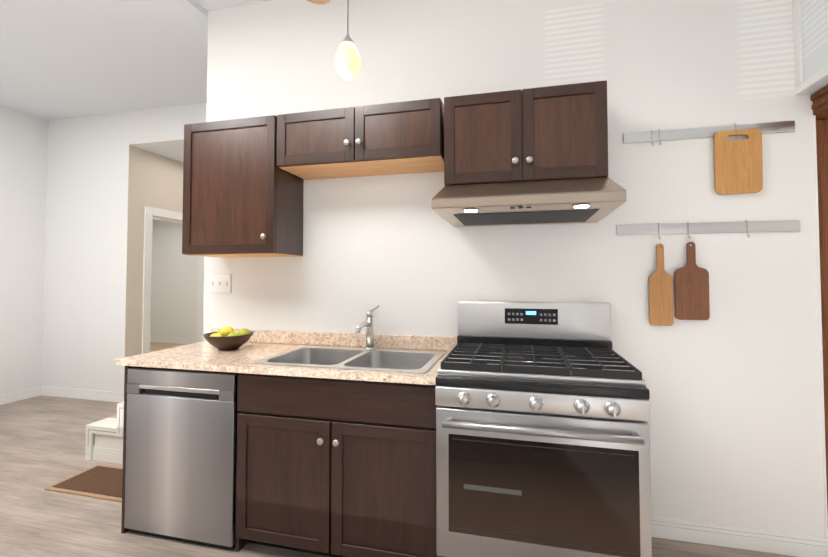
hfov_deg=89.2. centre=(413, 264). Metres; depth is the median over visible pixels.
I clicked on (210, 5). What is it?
ceiling
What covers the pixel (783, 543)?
baseboard
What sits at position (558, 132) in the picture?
upper cabinet
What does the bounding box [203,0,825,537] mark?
wall
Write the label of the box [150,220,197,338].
wall
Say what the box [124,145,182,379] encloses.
wall
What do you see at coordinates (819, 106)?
header
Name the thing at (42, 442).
floor
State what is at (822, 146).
post
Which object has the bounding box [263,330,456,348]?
backsplash
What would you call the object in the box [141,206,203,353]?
door frame
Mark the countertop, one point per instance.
(180, 357)
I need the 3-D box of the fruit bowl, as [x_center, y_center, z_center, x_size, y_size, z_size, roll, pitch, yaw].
[-1.053,0.437,2.386,0.264,0.087,0.265,0,-2,14]
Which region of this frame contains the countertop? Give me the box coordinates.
[115,341,451,384]
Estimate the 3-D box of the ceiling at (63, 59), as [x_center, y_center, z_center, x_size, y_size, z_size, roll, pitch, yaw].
[-3.447,-1.752,1.153,3.229,0.120,6.720,0,-2,14]
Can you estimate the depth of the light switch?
2.70 m
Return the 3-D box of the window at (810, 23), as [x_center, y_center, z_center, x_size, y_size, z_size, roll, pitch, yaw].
[1.275,-1.333,-0.584,0.233,0.915,5.258,0,-2,14]
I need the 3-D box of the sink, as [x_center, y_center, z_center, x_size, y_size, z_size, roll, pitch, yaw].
[-0.296,0.565,2.124,0.840,0.196,0.526,0,-2,14]
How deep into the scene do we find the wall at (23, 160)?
4.36 m
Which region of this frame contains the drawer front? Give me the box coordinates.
[247,373,436,428]
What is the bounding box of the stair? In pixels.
[85,401,123,463]
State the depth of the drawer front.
1.82 m
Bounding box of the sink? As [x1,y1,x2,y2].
[247,345,446,372]
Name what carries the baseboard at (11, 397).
attached to the wall at (23, 160)
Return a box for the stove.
[435,300,651,556]
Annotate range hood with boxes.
[431,177,626,226]
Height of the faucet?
0.248 m
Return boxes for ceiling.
[0,0,207,120]
[141,144,183,162]
[195,0,268,10]
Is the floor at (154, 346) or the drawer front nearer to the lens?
the drawer front
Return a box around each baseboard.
[0,386,39,404]
[40,386,123,402]
[150,337,195,343]
[651,516,827,556]
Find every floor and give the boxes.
[0,395,796,556]
[150,342,187,351]
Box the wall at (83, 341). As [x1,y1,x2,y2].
[41,102,206,391]
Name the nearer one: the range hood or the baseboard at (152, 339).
the range hood
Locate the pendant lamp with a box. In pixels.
[334,0,360,79]
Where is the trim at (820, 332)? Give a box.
[813,115,827,546]
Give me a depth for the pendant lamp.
2.06 m
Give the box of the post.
[816,119,827,513]
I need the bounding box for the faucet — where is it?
[355,305,378,348]
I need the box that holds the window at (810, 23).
[793,0,827,94]
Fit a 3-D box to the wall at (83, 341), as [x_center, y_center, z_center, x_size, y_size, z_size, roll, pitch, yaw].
[-0.854,-0.131,3.859,6.530,3.045,0.120,0,-2,14]
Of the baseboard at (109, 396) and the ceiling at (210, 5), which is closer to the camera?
the ceiling at (210, 5)
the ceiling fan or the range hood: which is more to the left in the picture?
the ceiling fan
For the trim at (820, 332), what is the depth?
1.93 m
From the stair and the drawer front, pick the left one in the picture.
the stair
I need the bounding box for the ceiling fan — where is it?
[306,0,329,4]
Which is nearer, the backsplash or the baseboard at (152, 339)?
the backsplash
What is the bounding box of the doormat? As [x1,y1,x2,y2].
[45,465,122,501]
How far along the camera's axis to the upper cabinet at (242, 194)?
2.36 m
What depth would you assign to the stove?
1.55 m
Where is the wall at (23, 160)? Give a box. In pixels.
[0,105,47,394]
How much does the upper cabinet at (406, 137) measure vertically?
0.288 m
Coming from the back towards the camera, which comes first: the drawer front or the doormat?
the doormat
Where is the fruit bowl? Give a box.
[191,329,262,352]
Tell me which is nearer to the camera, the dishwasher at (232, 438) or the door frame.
the dishwasher at (232, 438)
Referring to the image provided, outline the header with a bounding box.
[810,85,827,118]
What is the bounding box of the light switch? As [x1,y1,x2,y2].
[209,274,230,292]
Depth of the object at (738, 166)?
2.03 m
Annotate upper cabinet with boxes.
[182,115,303,257]
[277,98,443,179]
[444,80,607,185]
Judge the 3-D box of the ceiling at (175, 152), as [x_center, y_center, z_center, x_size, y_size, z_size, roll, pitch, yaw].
[-2.102,-1.266,4.916,1.625,0.080,1.260,0,-2,14]

